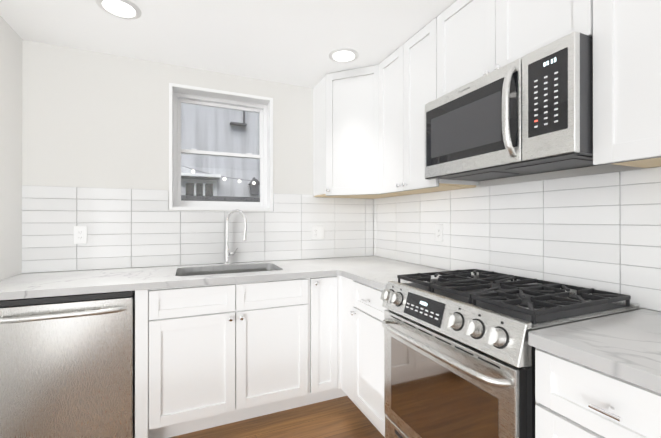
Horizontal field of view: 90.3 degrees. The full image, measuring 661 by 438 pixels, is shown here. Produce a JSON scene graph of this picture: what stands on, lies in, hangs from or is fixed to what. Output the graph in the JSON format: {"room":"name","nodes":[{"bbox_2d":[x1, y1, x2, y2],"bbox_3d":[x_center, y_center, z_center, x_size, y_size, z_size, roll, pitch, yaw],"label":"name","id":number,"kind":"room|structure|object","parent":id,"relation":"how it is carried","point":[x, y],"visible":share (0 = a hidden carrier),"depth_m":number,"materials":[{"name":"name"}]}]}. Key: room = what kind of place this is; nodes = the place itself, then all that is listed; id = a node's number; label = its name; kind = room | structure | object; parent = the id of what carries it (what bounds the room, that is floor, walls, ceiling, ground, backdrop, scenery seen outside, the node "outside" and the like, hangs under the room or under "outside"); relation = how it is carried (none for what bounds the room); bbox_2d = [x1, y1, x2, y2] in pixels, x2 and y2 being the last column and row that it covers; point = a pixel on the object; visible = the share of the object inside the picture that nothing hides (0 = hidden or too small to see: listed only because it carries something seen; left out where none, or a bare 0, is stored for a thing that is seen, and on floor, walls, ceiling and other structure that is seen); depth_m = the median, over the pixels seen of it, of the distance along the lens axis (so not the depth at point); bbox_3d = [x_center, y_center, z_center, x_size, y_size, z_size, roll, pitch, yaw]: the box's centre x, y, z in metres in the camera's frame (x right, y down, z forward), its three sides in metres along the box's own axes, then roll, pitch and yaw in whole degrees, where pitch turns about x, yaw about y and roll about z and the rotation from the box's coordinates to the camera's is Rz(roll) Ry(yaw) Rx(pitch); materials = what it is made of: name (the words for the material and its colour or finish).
{"room":"kitchen","nodes":[
{"label":"kitchen","id":0,"kind":"room"},
{"bbox_2d":[0,16,21,279],"bbox_3d":[-1.078,0.062,-0.148,0.190,2.372,4.700,0,0,-23],"label":"wall","id":1,"kind":"structure","parent":0,"point":[10,152],"depth_m":1.91,"materials":[{"name":"white paint"}]},
{"bbox_2d":[22,39,373,272],"bbox_3d":[-0.797,0.067,2.635,2.910,2.372,0.190,0,0,-23],"label":"wall","id":2,"kind":"structure","parent":0,"point":[91,119],"depth_m":2.25,"materials":[{"name":"white paint"}]},
{"bbox_2d":[22,185,369,272],"bbox_3d":[-0.773,0.065,2.531,2.490,0.546,0.019,0,0,-23],"label":"tile backsplash","id":3,"kind":"structure","parent":2,"relation":"attached to","point":[127,228],"depth_m":2.35,"materials":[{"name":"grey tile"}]},
{"bbox_2d":[74,226,86,243],"bbox_3d":[-1.639,0.104,2.153,0.070,0.115,0.007,0,0,-23],"label":"electrical outlet","id":4,"kind":"object","parent":3,"relation":"attached to","point":[80,234],"visible":1,"depth_m":2.15,"materials":[{"name":"white plastic"}]},
{"bbox_2d":[312,226,323,238],"bbox_3d":[-0.106,0.115,2.813,0.116,0.115,0.008,0,0,-23],"label":"electrical outlet","id":5,"kind":"object","parent":3,"relation":"attached to","point":[317,232],"visible":1,"depth_m":2.81,"materials":[{"name":"white plastic"}]},
{"bbox_2d":[169,83,272,210],"bbox_3d":[-0.853,-0.524,2.606,0.759,0.917,0.192,0,0,-23],"label":"window","id":6,"kind":"structure","parent":2,"relation":"in","point":[179,94],"depth_m":2.62,"materials":[{"name":"white wood"}]},
{"bbox_2d":[0,0,456,87],"bbox_3d":[0.171,-1.153,0.392,2.910,0.060,5.080,0,0,-23],"label":"ceiling","id":7,"kind":"structure","parent":0,"point":[294,42],"depth_m":1.95,"materials":[{"name":"white paint"}]},
{"bbox_2d":[96,0,140,19],"bbox_3d":[-1.118,-1.115,1.739,0.204,0.010,0.204,0,0,-23],"label":"recessed light","id":8,"kind":"object","parent":7,"relation":"in","point":[126,9],"visible":1,"depth_m":1.74,"materials":[{"name":"white plastic"}]},
{"bbox_2d":[329,48,358,62],"bbox_3d":[0.091,-1.114,2.248,0.204,0.010,0.204,0,0,-23],"label":"recessed light","id":9,"kind":"object","parent":7,"relation":"in","point":[343,55],"visible":1,"depth_m":2.24,"materials":[{"name":"white plastic"}]},
{"bbox_2d":[170,396,384,437],"bbox_3d":[0.171,1.279,0.388,2.910,0.060,5.080,0,0,-23],"label":"floor","id":10,"kind":"structure","parent":0,"point":[343,417],"depth_m":1.99,"materials":[{"name":"brown wood"}]},
{"bbox_2d":[0,291,134,437],"bbox_3d":[-1.423,0.809,1.869,0.602,0.861,0.661,0,0,-23],"label":"dishwasher","id":11,"kind":"object","parent":10,"relation":"on","point":[67,366],"visible":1,"depth_m":1.62,"materials":[{"name":"silver metal"}]},
{"bbox_2d":[275,276,338,407],"bbox_3d":[-0.176,0.815,2.453,0.314,0.876,0.627,0,0,-23],"label":"base cabinet","id":12,"kind":"object","parent":10,"relation":"on","point":[306,309],"depth_m":2.14,"materials":[{"name":"white wood"}]},
{"bbox_2d":[308,256,392,263],"bbox_3d":[0.220,0.358,2.625,0.667,0.038,0.390,0,0,-23],"label":"countertop","id":13,"kind":"structure","parent":12,"relation":"on","point":[360,259],"depth_m":2.75,"materials":[{"name":"stone"}]},
{"bbox_2d":[339,276,354,403],"bbox_3d":[0.393,0.815,2.243,0.649,0.876,0.247,0,0,-23],"label":"base cabinet","id":14,"kind":"object","parent":10,"relation":"on","point":[346,286],"depth_m":2.15,"materials":[{"name":"white wood"}]},
{"bbox_2d":[0,259,411,299],"bbox_3d":[-0.622,0.357,2.230,2.527,0.038,0.690,0,0,-23],"label":"countertop","id":15,"kind":"structure","parent":14,"relation":"on","point":[60,283],"depth_m":1.93,"materials":[{"name":"stone"}]},
{"bbox_2d":[177,268,274,287],"bbox_3d":[-0.684,0.474,2.234,0.716,0.194,0.451,0,0,-23],"label":"sink","id":16,"kind":"object","parent":15,"relation":"in","point":[223,272],"visible":0.02,"depth_m":2.41,"materials":[{"name":"silver metal"}]},
{"bbox_2d":[224,210,247,264],"bbox_3d":[-0.705,0.134,2.436,0.157,0.408,0.157,0,0,-23],"label":"faucet","id":17,"kind":"object","parent":15,"relation":"on","point":[228,253],"visible":1,"depth_m":2.45,"materials":[{"name":"silver metal"}]},
{"bbox_2d":[355,281,387,436],"bbox_3d":[0.508,0.814,2.003,0.628,0.876,0.401,0,0,-23],"label":"base cabinet","id":18,"kind":"object","parent":10,"relation":"on","point":[369,311],"depth_m":1.88,"materials":[{"name":"white wood"}]},
{"bbox_2d":[340,263,471,290],"bbox_3d":[0.463,0.357,2.061,0.667,0.038,0.540,0,0,-23],"label":"countertop","id":19,"kind":"structure","parent":18,"relation":"on","point":[377,272],"depth_m":2.12,"materials":[{"name":"stone"}]},
{"bbox_2d":[380,269,639,437],"bbox_3d":[0.689,0.768,1.444,0.717,0.966,0.756,0,0,-23],"label":"range","id":20,"kind":"object","parent":10,"relation":"on","point":[459,356],"visible":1,"depth_m":1.24,"materials":[{"name":"silver metal"}]},
{"bbox_2d":[535,348,660,437],"bbox_3d":[1.060,0.812,0.680,0.660,0.875,0.927,0,0,-23],"label":"base cabinet","id":21,"kind":"object","parent":10,"relation":"on","point":[574,399],"visible":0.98,"depth_m":0.85,"materials":[{"name":"white wood"}]},
{"bbox_2d":[528,309,660,393],"bbox_3d":[1.066,0.354,0.682,0.651,0.038,0.929,0,0,-23],"label":"countertop","id":22,"kind":"structure","parent":21,"relation":"on","point":[625,346],"depth_m":0.89,"materials":[{"name":"stone"}]},
{"bbox_2d":[376,164,660,311],"bbox_3d":[1.420,0.064,0.928,0.190,2.372,4.700,0,0,-23],"label":"wall","id":23,"kind":"structure","parent":0,"point":[600,169],"depth_m":1.52,"materials":[{"name":"paint tile"},{"name":"grout"}]},
{"bbox_2d":[329,192,388,198],"bbox_3d":[0.176,-0.648,2.436,0.321,0.938,0.369,0,0,-23],"label":"upper cabinet","id":24,"kind":"object","parent":23,"relation":"attached to","point":[365,195],"depth_m":2.51,"materials":[{"name":"white wood"}]},
{"bbox_2d":[313,63,420,198],"bbox_3d":[0.252,-0.658,2.626,0.609,0.918,0.657,0,0,-23],"label":"upper cabinet","id":25,"kind":"object","parent":23,"relation":"attached to","point":[369,132],"depth_m":2.47,"materials":[{"name":"white wood"}]},
{"bbox_2d":[381,11,478,192],"bbox_3d":[0.604,-0.659,2.144,0.342,0.918,0.704,0,0,-23],"label":"upper cabinet","id":26,"kind":"object","parent":23,"relation":"attached to","point":[413,76],"depth_m":2.04,"materials":[{"name":"white wood"}]},
{"bbox_2d":[370,167,660,310],"bbox_3d":[0.958,0.074,1.709,0.038,0.523,2.899,0,0,-23],"label":"tile backsplash","id":27,"kind":"structure","parent":23,"relation":"attached to","point":[602,231],"depth_m":1.57,"materials":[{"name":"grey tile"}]},
{"bbox_2d":[435,224,442,241],"bbox_3d":[0.737,0.094,2.234,0.007,0.115,0.070,0,0,-23],"label":"electrical outlet","id":28,"kind":"object","parent":27,"relation":"attached to","point":[438,232],"visible":1,"depth_m":2.23,"materials":[{"name":"white plastic"}]},
{"bbox_2d":[445,0,592,93],"bbox_3d":[0.882,-0.873,1.530,0.318,0.492,0.760,0,0,-23],"label":"upper cabinet","id":29,"kind":"object","parent":23,"relation":"attached to","point":[482,37],"depth_m":1.45,"materials":[{"name":"white wood"}]},
{"bbox_2d":[425,31,594,180],"bbox_3d":[0.813,-0.419,1.500,0.445,0.408,0.756,0,0,-23],"label":"microwave","id":30,"kind":"object","parent":29,"relation":"attached to","point":[530,113],"visible":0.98,"depth_m":1.27,"materials":[{"name":"grey metal"}]},
{"bbox_2d":[591,0,660,167],"bbox_3d":[1.206,-0.661,0.779,0.318,0.918,0.989,0,0,-23],"label":"upper cabinet","id":31,"kind":"object","parent":23,"relation":"attached to","point":[626,36],"depth_m":1.04,"materials":[{"name":"white wood"}]},
{"label":"outside","id":32,"kind":"structure","parent":0,"visible":0},
{"bbox_2d":[181,195,259,201],"bbox_3d":[-1.500,0.697,3.672,9.000,1.915,0.068,0,0,-23],"label":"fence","id":33,"kind":"object","parent":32,"point":[221,198],"depth_m":3.74,"materials":[{"name":"grey wood"}]},
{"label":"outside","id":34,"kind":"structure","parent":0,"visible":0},
{"bbox_2d":[181,103,259,196],"bbox_3d":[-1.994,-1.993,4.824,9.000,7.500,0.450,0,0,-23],"label":"window glass","id":35,"kind":"structure","parent":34,"point":[239,145],"depth_m":4.98,"materials":[{"name":"glass"}]},
{"bbox_2d":[183,166,258,183],"bbox_3d":[-1.880,-0.761,4.680,1.702,0.471,0.044,0,0,-23],"label":"string lights","id":36,"kind":"object","parent":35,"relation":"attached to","point":[224,179],"depth_m":4.82,"materials":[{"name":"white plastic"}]}
]}

